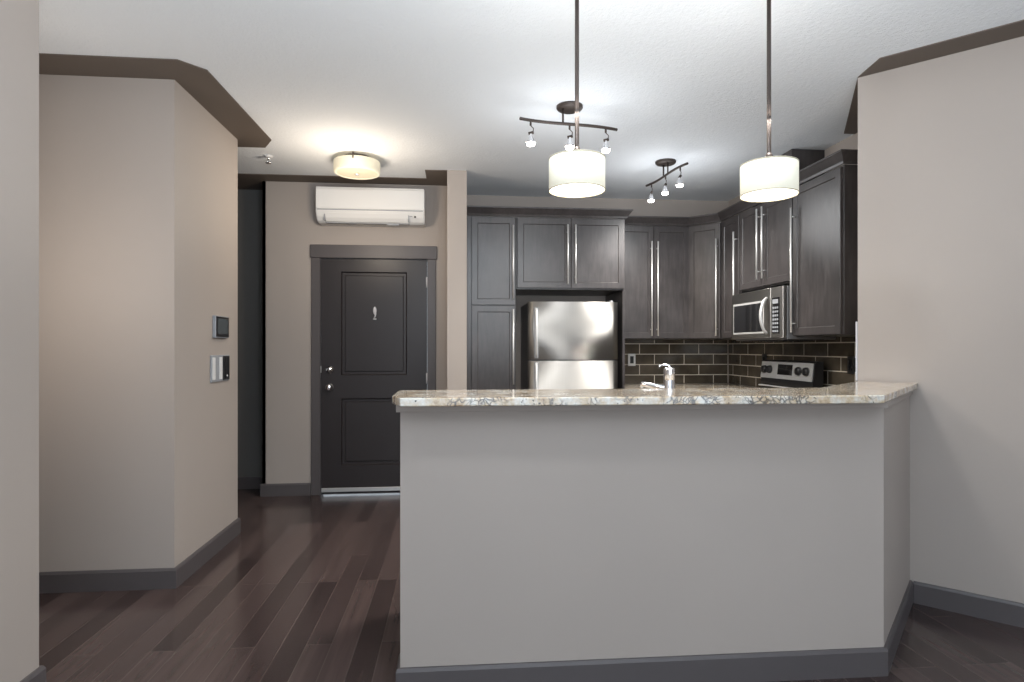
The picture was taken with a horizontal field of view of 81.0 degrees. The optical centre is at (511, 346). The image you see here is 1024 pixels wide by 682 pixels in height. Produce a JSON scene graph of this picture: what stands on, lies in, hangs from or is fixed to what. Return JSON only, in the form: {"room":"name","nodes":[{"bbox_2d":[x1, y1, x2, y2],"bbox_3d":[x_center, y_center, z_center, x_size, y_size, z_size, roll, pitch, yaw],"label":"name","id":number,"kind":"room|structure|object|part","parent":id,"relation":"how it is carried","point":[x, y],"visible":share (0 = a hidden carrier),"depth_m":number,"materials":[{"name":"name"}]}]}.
{"room":"apartment kitchen","nodes":[
{"label":"apartment kitchen","id":0,"kind":"room"},
{"bbox_2d":[0,0,38,681],"bbox_3d":[-2.756,-0.072,-0.600,2.600,2.665,5.317,0,0,-5],"label":"wall","id":1,"kind":"structure","parent":0,"point":[19,19],"depth_m":2.07,"materials":[{"name":"paint"}]},
{"bbox_2d":[20,665,45,681],"bbox_3d":[-2.700,1.208,-0.587,2.515,0.105,5.332,0,0,-5],"label":"baseboard","id":2,"kind":"structure","parent":1,"relation":"attached to","point":[39,674],"depth_m":2.14,"materials":[{"name":"grey paint"}]},
{"bbox_2d":[39,74,237,571],"bbox_3d":[-3.120,-0.072,3.474,2.632,2.665,0.913,0,0,-5],"label":"wall","id":3,"kind":"structure","parent":0,"point":[138,181],"depth_m":3.12,"materials":[{"name":"paint"}]},
{"bbox_2d":[39,518,240,593],"bbox_3d":[-3.063,1.208,3.479,2.547,0.105,0.943,0,0,-5],"label":"baseboard","id":4,"kind":"structure","parent":3,"relation":"attached to","point":[149,578],"depth_m":3.11,"materials":[{"name":"grey paint"}]},
{"bbox_2d":[39,53,270,147],"bbox_3d":[-2.956,-1.403,3.450,2.755,0.005,1.300,0,0,-5],"label":"trim","id":5,"kind":"structure","parent":3,"relation":"attached to","point":[197,81],"depth_m":3.09,"materials":[{"name":"brown paint"}]},
{"bbox_2d":[210,355,229,382],"bbox_3d":[-1.811,0.131,3.707,0.018,0.162,0.300,0,0,-5],"label":"light switch","id":6,"kind":"object","parent":3,"relation":"attached to","point":[219,364],"visible":1,"depth_m":3.69,"materials":[{"name":"grey plastic"}]},
{"bbox_2d":[213,315,228,337],"bbox_3d":[-1.810,-0.124,3.735,0.024,0.136,0.210,0,0,-5],"label":"alarm keypad","id":7,"kind":"object","parent":3,"relation":"attached to","point":[220,323],"visible":1,"depth_m":3.70,"materials":[{"name":"grey plastic"}]},
{"bbox_2d":[238,189,261,476],"bbox_3d":[-3.370,-0.072,5.300,2.473,2.665,0.120,0,0,-5],"label":"wall","id":8,"kind":"structure","parent":0,"point":[249,201],"depth_m":5.33,"materials":[{"name":"grey paint"}]},
{"bbox_2d":[238,477,310,496],"bbox_3d":[-3.103,1.208,5.111,2.770,0.105,0.305,0,0,-5],"label":"baseboard","id":9,"kind":"structure","parent":8,"relation":"attached to","point":[279,489],"depth_m":5.08,"materials":[{"name":"grey paint"}]},
{"bbox_2d":[262,181,446,483],"bbox_3d":[-1.310,-0.072,5.286,1.627,2.665,0.290,0,0,-5],"label":"wall","id":10,"kind":"structure","parent":0,"point":[290,224],"depth_m":5.09,"materials":[{"name":"paint"}]},
{"bbox_2d":[238,170,446,189],"bbox_3d":[-2.508,-1.403,5.024,3.969,0.005,0.640,0,0,-2],"label":"trim","id":11,"kind":"structure","parent":10,"relation":"attached to","point":[433,177],"depth_m":5.01,"materials":[{"name":"brown paint"}]},
{"bbox_2d":[316,186,425,227],"bbox_3d":[-1.178,-1.170,5.049,0.883,0.300,0.203,0,0,-5],"label":"air conditioner","id":12,"kind":"object","parent":10,"relation":"attached to","point":[335,206],"visible":1,"depth_m":4.96,"materials":[{"name":"white plastic"}]},
{"bbox_3d":[-1.169,-1.226,4.957,0.875,0.181,0.019,0,0,-5],"label":"panel","id":13,"kind":"part","parent":12,"relation":"part of","materials":[{"name":"white plastic"}]},
{"bbox_2d":[310,244,436,495],"bbox_3d":[-1.185,0.195,5.181,1.067,2.130,0.182,0,0,-5],"label":"door","id":14,"kind":"structure","parent":10,"relation":"in","point":[373,307],"depth_m":5.16,"materials":[{"name":"grey paint"}]},
{"bbox_3d":[-1.552,0.342,5.090,0.064,0.064,0.068,0,0,-5],"label":"knob","id":15,"kind":"part","parent":14,"relation":"part of","materials":[{"name":"silver metal"}]},
{"bbox_3d":[-1.186,0.728,5.167,0.558,0.575,0.018,0,0,-5],"label":"panel","id":16,"kind":"part","parent":14,"relation":"part of","materials":[{"name":"grey paint"}]},
{"bbox_3d":[-1.186,-0.202,5.167,0.558,0.887,0.018,0,0,-5],"label":"panel","id":17,"kind":"part","parent":14,"relation":"part of","materials":[{"name":"grey paint"}]},
{"bbox_2d":[447,170,466,389],"bbox_3d":[-0.480,-0.072,5.223,0.155,2.665,0.910,0,0,-5],"label":"wall partition","id":18,"kind":"structure","parent":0,"point":[456,179],"depth_m":4.77,"materials":[{"name":"paint"}]},
{"bbox_2d":[39,0,1023,200],"bbox_3d":[-0.123,-1.445,1.319,8.400,0.080,8.950,0,0,-5],"label":"ceiling","id":19,"kind":"structure","parent":0,"point":[413,87],"depth_m":3.00,"materials":[{"name":"white paint"}]},
{"bbox_2d":[264,155,272,163],"bbox_3d":[-1.790,-1.378,4.413,0.064,0.054,0.064,0,0,-5],"label":"sprinkler","id":20,"kind":"object","parent":19,"relation":"attached to","point":[268,157],"visible":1,"depth_m":4.40,"materials":[{"name":"white metal"}]},
{"bbox_2d":[333,151,379,179],"bbox_3d":[-1.149,-1.339,4.449,0.336,0.131,0.344,0,0,-5],"label":"ceiling light","id":21,"kind":"object","parent":19,"relation":"attached to","point":[350,166],"visible":1,"depth_m":4.36,"materials":[{"name":"beige glass"}]},
{"bbox_3d":[-1.150,-1.290,4.452,0.297,0.003,0.297,0,0,-5],"label":"glass","id":22,"kind":"part","parent":21,"relation":"part of","materials":[{"name":"beige glass"}]},
{"bbox_2d":[519,101,617,152],"bbox_3d":[0.336,-1.277,3.501,0.606,0.256,0.154,0,0,-7],"label":"track light","id":23,"kind":"object","parent":19,"relation":"attached to","point":[566,107],"visible":0.96,"depth_m":3.48,"materials":[{"name":"brown metal"}]},
{"bbox_3d":[0.107,-1.171,3.437,0.052,0.043,0.052,0,0,-7],"label":"bulb","id":24,"kind":"part","parent":23,"relation":"part of","materials":[{"name":"white glass"}]},
{"bbox_3d":[0.337,-1.171,3.497,0.052,0.043,0.052,0,0,-7],"label":"bulb","id":25,"kind":"part","parent":23,"relation":"part of","materials":[{"name":"white glass"}]},
{"bbox_3d":[0.556,-1.171,3.554,0.052,0.043,0.052,0,0,-7],"label":"bulb","id":26,"kind":"part","parent":23,"relation":"part of","materials":[{"name":"white glass"}]},
{"bbox_2d":[549,0,605,197],"bbox_3d":[0.244,-0.996,2.252,0.212,0.819,0.212,0,0,-5],"label":"pendant lamp","id":27,"kind":"object","parent":19,"relation":"hanging from","point":[576,173],"visible":1,"depth_m":2.19,"materials":[{"name":"beige fabric"}]},
{"bbox_3d":[0.244,-1.044,2.252,0.032,0.681,0.032,0,0,-5],"label":"rod","id":28,"kind":"part","parent":27,"relation":"part of","materials":[{"name":"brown metal"}]},
{"bbox_3d":[0.244,-0.647,2.252,0.210,0.116,0.210,0,0,-5],"label":"lamp shade","id":29,"kind":"part","parent":27,"relation":"part of","materials":[{"name":"beige fabric"}]},
{"bbox_2d":[550,183,603,195],"bbox_3d":[0.244,-0.594,2.252,0.202,0.003,0.202,0,0,-5],"label":"diffuser","id":30,"kind":"object","parent":27,"relation":"attached to","point":[556,189],"depth_m":2.26,"materials":[{"name":"white"}]},
{"bbox_2d":[646,158,687,202],"bbox_3d":[1.163,-1.277,4.543,0.154,0.256,0.606,0,0,-5],"label":"track light","id":31,"kind":"object","parent":19,"relation":"attached to","point":[666,162],"visible":1,"depth_m":4.52,"materials":[{"name":"brown metal"}]},
{"bbox_2d":[740,0,798,201],"bbox_3d":[0.995,-0.996,2.322,0.212,0.819,0.212,0,0,-5],"label":"pendant lamp","id":32,"kind":"object","parent":19,"relation":"hanging from","point":[769,178],"visible":1,"depth_m":2.26,"materials":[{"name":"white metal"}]},
{"bbox_3d":[0.995,-1.044,2.322,0.032,0.681,0.032,0,0,-5],"label":"rod","id":33,"kind":"part","parent":32,"relation":"part of","materials":[{"name":"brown metal"}]},
{"bbox_3d":[0.995,-0.647,2.322,0.210,0.116,0.210,0,0,-5],"label":"lamp shade","id":34,"kind":"part","parent":32,"relation":"part of","materials":[{"name":"beige fabric"}]},
{"bbox_2d":[741,189,797,199],"bbox_3d":[0.995,-0.594,2.322,0.202,0.003,0.202,0,0,-5],"label":"diffuser","id":35,"kind":"object","parent":32,"relation":"attached to","point":[746,194],"depth_m":2.33,"materials":[{"name":"white"}]},
{"bbox_2d":[39,489,1023,681],"bbox_3d":[-0.123,1.290,1.319,8.400,0.060,8.950,0,0,-5],"label":"floor","id":36,"kind":"structure","parent":0,"point":[308,588],"depth_m":2.75,"materials":[{"name":"brown wood"}]},
{"bbox_2d":[467,216,515,389],"bbox_3d":[-0.195,0.087,5.237,0.406,2.345,0.645,0,0,-5],"label":"pantry cabinet","id":37,"kind":"object","parent":36,"relation":"on","point":[491,240],"visible":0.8,"depth_m":4.96,"materials":[{"name":"grey wood"}]},
{"bbox_3d":[-0.152,0.405,4.966,0.364,1.490,0.020,0,0,-5],"label":"door","id":38,"kind":"part","parent":37,"relation":"part of","materials":[{"name":"grey wood"}]},
{"bbox_3d":[-0.152,-0.710,4.966,0.364,0.724,0.020,0,0,-5],"label":"door","id":39,"kind":"part","parent":37,"relation":"part of","materials":[{"name":"grey wood"}]},
{"bbox_3d":[0.010,-0.001,4.952,0.014,0.622,0.040,0,0,-5],"label":"handle","id":40,"kind":"part","parent":37,"relation":"part of","materials":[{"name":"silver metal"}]},
{"bbox_3d":[0.010,-0.700,4.952,0.014,0.610,0.040,0,0,-5],"label":"handle","id":41,"kind":"part","parent":37,"relation":"part of","materials":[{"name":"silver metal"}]},
{"bbox_2d":[521,301,617,389],"bbox_3d":[0.481,0.437,5.260,0.755,1.646,0.676,0,0,-5],"label":"refrigerator","id":42,"kind":"object","parent":36,"relation":"on","point":[565,345],"visible":0.55,"depth_m":4.96,"materials":[{"name":"grey metal"}]},
{"bbox_3d":[0.201,0.393,4.917,0.022,0.528,0.045,0,0,-5],"label":"handle","id":43,"kind":"part","parent":42,"relation":"part of","materials":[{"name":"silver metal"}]},
{"bbox_3d":[0.201,-0.115,4.917,0.022,0.413,0.045,0,0,-5],"label":"handle","id":44,"kind":"part","parent":42,"relation":"part of","materials":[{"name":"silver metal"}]},
{"bbox_3d":[0.506,0.642,4.991,0.755,1.056,0.072,0,0,-5],"label":"fridge door","id":45,"kind":"part","parent":42,"relation":"part of","materials":[{"name":"silver metal"}]},
{"bbox_3d":[0.506,-0.135,4.991,0.755,0.478,0.072,0,0,-5],"label":"freezer door","id":46,"kind":"part","parent":42,"relation":"part of","materials":[{"name":"silver metal"}]},
{"bbox_2d":[516,217,624,388],"bbox_3d":[0.471,0.087,5.299,0.925,2.345,0.645,0,0,-5],"label":"upper cabinet","id":47,"kind":"object","parent":36,"relation":"on","point":[555,256],"visible":0.84,"depth_m":5.03,"materials":[{"name":"grey wood"}]},
{"bbox_3d":[0.269,-0.782,5.006,0.449,0.580,0.020,0,0,-5],"label":"door","id":48,"kind":"part","parent":47,"relation":"part of","materials":[{"name":"grey wood"}]},
{"bbox_2d":[467,205,632,219],"bbox_3d":[0.313,-1.121,5.087,1.392,0.070,0.244,0,0,-5],"label":"crown molding","id":49,"kind":"structure","parent":47,"relation":"on","point":[471,210],"depth_m":4.99,"materials":[{"name":"grey wood"}]},
{"bbox_3d":[0.464,-0.771,4.995,0.014,0.493,0.040,0,0,-5],"label":"handle","id":50,"kind":"part","parent":47,"relation":"part of","materials":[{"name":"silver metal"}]},
{"bbox_3d":[0.530,-0.771,5.001,0.014,0.493,0.040,0,0,-5],"label":"handle","id":51,"kind":"part","parent":47,"relation":"part of","materials":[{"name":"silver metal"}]},
{"bbox_3d":[0.721,-0.782,5.048,0.452,0.580,0.020,0,0,-5],"label":"door","id":52,"kind":"part","parent":47,"relation":"part of","materials":[{"name":"grey wood"}]},
{"bbox_3d":[0.918,0.391,5.371,0.021,1.739,0.585,0,0,-5],"label":"panel","id":53,"kind":"part","parent":47,"relation":"part of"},
{"bbox_2d":[758,360,823,387],"bbox_3d":[1.849,0.671,4.462,0.658,1.138,0.762,0,0,-5],"label":"range","id":54,"kind":"object","parent":36,"relation":"on","point":[774,373],"visible":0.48,"depth_m":4.41,"materials":[{"name":"grey metal"}]},
{"bbox_3d":[2.009,0.175,4.794,0.033,0.062,0.062,0,0,-5],"label":"knob","id":55,"kind":"part","parent":54,"relation":"part of","materials":[{"name":"black plastic"}]},
{"bbox_3d":[2.017,0.175,4.715,0.033,0.062,0.062,0,0,-5],"label":"knob","id":56,"kind":"part","parent":54,"relation":"part of","materials":[{"name":"black plastic"}]},
{"bbox_3d":[2.053,0.178,4.507,0.021,0.128,0.698,0,0,-5],"label":"control panel","id":57,"kind":"part","parent":54,"relation":"part of","materials":[{"name":"silver metal"}]},
{"bbox_3d":[2.054,0.175,4.316,0.033,0.062,0.062,0,0,-5],"label":"knob","id":58,"kind":"part","parent":54,"relation":"part of","materials":[{"name":"black plastic"}]},
{"bbox_3d":[2.063,0.175,4.222,0.033,0.062,0.062,0,0,-5],"label":"knob","id":59,"kind":"part","parent":54,"relation":"part of","materials":[{"name":"black plastic"}]},
{"bbox_3d":[1.214,0.826,5.371,0.558,0.868,0.620,0,0,-5],"label":"base cabinet","id":60,"kind":"object","parent":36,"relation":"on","visible":0},
{"bbox_2d":[625,384,755,388],"bbox_3d":[1.532,0.370,5.273,1.170,0.036,0.891,0,0,-5],"label":"countertop","id":61,"kind":"structure","parent":60,"relation":"on","point":[627,386],"depth_m":5.35,"materials":[{"name":"beige stone"}]},
{"bbox_3d":[0.798,0.826,2.746,0.898,0.868,0.660,0,0,-5],"label":"base cabinet","id":62,"kind":"object","parent":36,"relation":"on","visible":0},
{"bbox_3d":[0.414,0.370,2.693,1.715,0.036,0.635,0,0,-5],"label":"countertop","id":63,"kind":"structure","parent":62,"relation":"on","visible":0},
{"bbox_2d":[639,363,674,388],"bbox_3d":[0.639,0.212,2.648,0.175,0.281,0.066,0,0,28],"label":"faucet","id":64,"kind":"object","parent":63,"relation":"on","point":[669,372],"visible":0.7,"depth_m":2.61,"materials":[{"name":"silver metal"}]},
{"bbox_3d":[0.623,0.174,2.666,0.132,0.038,0.032,0,0,38],"label":"spout","id":65,"kind":"part","parent":64,"relation":"part of","materials":[{"name":"silver metal"}]},
{"bbox_3d":[0.669,0.084,2.631,0.058,0.025,0.020,0,0,-5],"label":"lever","id":66,"kind":"part","parent":64,"relation":"part of","materials":[{"name":"silver metal"}]},
{"bbox_2d":[467,195,728,389],"bbox_3d":[0.864,-0.072,5.735,2.615,2.665,0.140,0,0,-5],"label":"wall","id":67,"kind":"structure","parent":0,"point":[641,207],"depth_m":5.65,"materials":[{"name":"paint"}]},
{"bbox_2d":[625,225,688,338],"bbox_3d":[1.248,-0.579,5.497,0.648,1.013,0.395,0,0,-5],"label":"upper cabinet","id":68,"kind":"object","parent":67,"relation":"attached to","point":[656,257],"visible":0.88,"depth_m":5.34,"materials":[{"name":"grey wood"}]},
{"bbox_3d":[1.101,-0.575,5.334,0.319,0.995,0.020,0,0,-5],"label":"door","id":69,"kind":"part","parent":68,"relation":"part of","materials":[{"name":"grey wood"}]},
{"bbox_3d":[1.236,-0.516,5.318,0.014,0.840,0.040,0,0,-5],"label":"handle","id":70,"kind":"part","parent":68,"relation":"part of","materials":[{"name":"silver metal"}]},
{"bbox_3d":[1.292,-0.516,5.323,0.014,0.840,0.040,0,0,-5],"label":"handle","id":71,"kind":"part","parent":68,"relation":"part of","materials":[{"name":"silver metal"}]},
{"bbox_3d":[1.423,-0.575,5.364,0.320,0.995,0.020,0,0,-5],"label":"door","id":72,"kind":"part","parent":68,"relation":"part of","materials":[{"name":"grey wood"}]},
{"bbox_2d":[625,339,727,383],"bbox_3d":[1.490,0.140,5.719,1.170,0.421,0.009,0,0,-5],"label":"tile backsplash","id":73,"kind":"structure","parent":67,"relation":"attached to","point":[693,361],"depth_m":5.72,"materials":[{"name":"brown tile"}]},
{"bbox_2d":[628,354,635,365],"bbox_3d":[1.133,0.121,5.673,0.072,0.115,0.008,0,0,-5],"label":"wall outlet","id":74,"kind":"object","parent":73,"relation":"attached to","point":[631,357],"visible":1,"depth_m":5.67,"materials":[{"name":"white plastic"}]},
{"bbox_2d":[688,222,728,339],"bbox_3d":[1.841,-0.579,5.465,0.537,1.013,0.570,0,0,-5],"label":"upper cabinet","id":75,"kind":"object","parent":67,"relation":"attached to","point":[704,239],"visible":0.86,"depth_m":5.28,"materials":[{"name":"grey wood"}]},
{"bbox_3d":[1.768,-0.516,5.188,0.014,0.840,0.040,0,0,40],"label":"handle","id":76,"kind":"part","parent":75,"relation":"part of","materials":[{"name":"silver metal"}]},
{"bbox_2d":[400,396,909,667],"bbox_3d":[0.840,0.734,2.403,2.510,1.053,0.546,0,0,-18],"label":"wall","id":77,"kind":"structure","parent":0,"point":[526,536],"depth_m":2.23,"materials":[{"name":"paint"}]},
{"bbox_2d":[396,580,912,681],"bbox_3d":[0.835,1.208,2.382,2.534,0.105,0.502,0,0,-16],"label":"baseboard","id":78,"kind":"structure","parent":77,"relation":"attached to","point":[871,661],"depth_m":2.24,"materials":[{"name":"grey paint"}]},
{"bbox_2d":[392,381,917,411],"bbox_3d":[0.818,0.205,2.436,2.548,0.057,0.759,0,0,-16],"label":"countertop","id":79,"kind":"structure","parent":77,"relation":"on","point":[858,394],"depth_m":2.19,"materials":[{"name":"beige stone"}]},
{"bbox_3d":[0.829,0.221,2.377,2.518,0.026,0.492,0,0,-16],"label":"support trim","id":80,"kind":"part","parent":79,"relation":"part of","materials":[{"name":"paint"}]},
{"bbox_2d":[729,133,857,387],"bbox_3d":[2.252,-0.072,4.745,0.135,2.665,2.090,0,0,-5],"label":"wall","id":81,"kind":"structure","parent":0,"point":[851,142],"depth_m":4.10,"materials":[{"name":"paint"}]},
{"bbox_2d":[721,213,746,338],"bbox_3d":[1.965,-0.579,5.032,0.378,1.013,0.350,0,0,-5],"label":"upper cabinet","id":82,"kind":"object","parent":81,"relation":"attached to","point":[729,227],"visible":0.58,"depth_m":5.03,"materials":[{"name":"grey wood"}]},
{"bbox_3d":[1.810,-0.517,4.871,0.040,0.838,0.014,0,0,-5],"label":"handle","id":83,"kind":"part","parent":82,"relation":"part of","materials":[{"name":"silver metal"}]},
{"bbox_2d":[739,197,792,291],"bbox_3d":[2.017,-0.765,4.474,0.378,0.640,0.764,0,0,-5],"label":"upper cabinet","id":84,"kind":"object","parent":81,"relation":"attached to","point":[764,228],"visible":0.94,"depth_m":4.41,"materials":[{"name":"grey wood"}]},
{"bbox_3d":[1.860,-0.763,4.650,0.020,0.617,0.377,0,0,-5],"label":"door","id":85,"kind":"part","parent":84,"relation":"part of","materials":[{"name":"grey wood"}]},
{"bbox_3d":[1.845,-0.770,4.496,0.040,0.530,0.014,0,0,-5],"label":"handle","id":86,"kind":"part","parent":84,"relation":"part of","materials":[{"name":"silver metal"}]},
{"bbox_3d":[1.852,-0.770,4.421,0.040,0.530,0.014,0,0,-5],"label":"handle","id":87,"kind":"part","parent":84,"relation":"part of","materials":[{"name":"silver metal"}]},
{"bbox_3d":[1.895,-0.763,4.271,0.020,0.617,0.377,0,0,-5],"label":"door","id":88,"kind":"part","parent":84,"relation":"part of","materials":[{"name":"grey wood"}]},
{"bbox_2d":[732,286,835,341],"bbox_3d":[1.968,-0.230,4.469,0.442,0.374,0.760,0,0,-5],"label":"microwave","id":89,"kind":"object","parent":84,"relation":"attached to","point":[763,315],"visible":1,"depth_m":4.29,"materials":[{"name":"grey metal"}]},
{"bbox_3d":[1.813,-0.240,4.536,0.029,0.353,0.598,0,0,-5],"label":"door","id":90,"kind":"part","parent":89,"relation":"part of","materials":[{"name":"silver metal"}]},
{"bbox_3d":[1.796,-0.225,4.284,0.065,0.270,0.026,0,0,-5],"label":"handle","id":91,"kind":"part","parent":89,"relation":"part of","materials":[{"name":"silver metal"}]},
{"bbox_3d":[1.848,-0.240,4.156,0.029,0.353,0.159,0,0,-5],"label":"control panel","id":92,"kind":"part","parent":89,"relation":"part of","materials":[{"name":"silver metal"}]},
{"bbox_2d":[754,149,823,206],"bbox_3d":[2.076,-1.244,4.535,0.247,0.317,0.555,0,0,-5],"label":"chase","id":93,"kind":"object","parent":84,"relation":"on","point":[806,157],"visible":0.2,"depth_m":4.26,"materials":[{"name":"grey wood"}]},
{"bbox_2d":[729,336,855,387],"bbox_3d":[2.180,0.140,4.738,0.009,0.421,2.060,0,0,-5],"label":"tile backsplash","id":94,"kind":"structure","parent":81,"relation":"attached to","point":[745,358],"depth_m":4.66,"materials":[{"name":"brown tile"}]},
{"bbox_2d":[762,354,766,360],"bbox_3d":[2.135,0.115,5.080,0.008,0.115,0.072,0,0,-5],"label":"wall outlet","id":95,"kind":"object","parent":94,"relation":"attached to","point":[764,356],"visible":0.47,"depth_m":5.07,"materials":[{"name":"black plastic"}]},
{"bbox_2d":[847,356,854,373],"bbox_3d":[2.239,0.120,3.965,0.008,0.115,0.072,0,0,-5],"label":"wall outlet","id":96,"kind":"object","parent":94,"relation":"attached to","point":[850,359],"visible":1,"depth_m":3.96,"materials":[{"name":"black plastic"}]},
{"bbox_2d":[849,360,851,369],"bbox_3d":[2.237,0.120,3.965,0.004,0.068,0.034,0,0,-5],"label":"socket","id":97,"kind":"object","parent":96,"relation":"attached to","point":[850,361],"depth_m":3.96,"materials":[{"name":"black plastic"}]},
{"bbox_2d":[790,164,857,335],"bbox_3d":[2.077,-0.579,3.833,0.378,1.013,0.515,0,0,-5],"label":"upper cabinet","id":98,"kind":"object","parent":81,"relation":"attached to","point":[825,207],"visible":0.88,"depth_m":3.71,"materials":[{"name":"grey wood"}]},
{"bbox_2d":[625,149,857,225],"bbox_3d":[1.774,-1.121,4.521,0.724,0.070,2.215,0,0,-29],"label":"crown molding","id":99,"kind":"structure","parent":98,"relation":"attached to","point":[840,157],"depth_m":4.84,"materials":[{"name":"grey wood"}]},
{"bbox_3d":[1.889,-0.517,4.035,0.040,0.838,0.014,0,0,-5],"label":"handle","id":100,"kind":"part","parent":98,"relation":"part of","materials":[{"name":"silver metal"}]},
{"bbox_2d":[844,78,857,133],"bbox_3d":[2.084,-1.403,3.508,0.192,0.005,0.940,0,0,25],"label":"trim","id":101,"kind":"structure","parent":81,"relation":"attached to","point":[851,127],"depth_m":3.64,"materials":[{"name":"brown paint"}]},
{"bbox_2d":[858,36,1023,603],"bbox_3d":[3.585,-0.072,0.655,1.427,2.665,6.622,0,0,-22],"label":"wall","id":102,"kind":"structure","parent":0,"point":[941,139],"depth_m":2.87,"materials":[{"name":"paint"}]},
{"bbox_2d":[856,322,857,380],"bbox_3d":[1.798,0.021,3.130,0.008,0.307,0.011,0,0,40],"label":"trim","id":103,"kind":"structure","parent":102,"relation":"attached to","point":[856,322],"depth_m":3.12,"materials":[{"name":"grey"}]},
{"bbox_2d":[858,20,1023,77],"bbox_3d":[2.801,-1.403,2.181,2.744,0.005,0.171,0,0,40],"label":"trim","id":104,"kind":"structure","parent":102,"relation":"attached to","point":[1012,30],"depth_m":2.80,"materials":[{"name":"brown paint"}]},
{"bbox_2d":[913,581,1023,627],"bbox_3d":[3.595,1.208,0.373,1.146,0.105,5.999,0,0,-21],"label":"baseboard","id":105,"kind":"structure","parent":102,"relation":"attached to","point":[1008,612],"depth_m":2.81,"materials":[{"name":"grey paint"}]}
]}

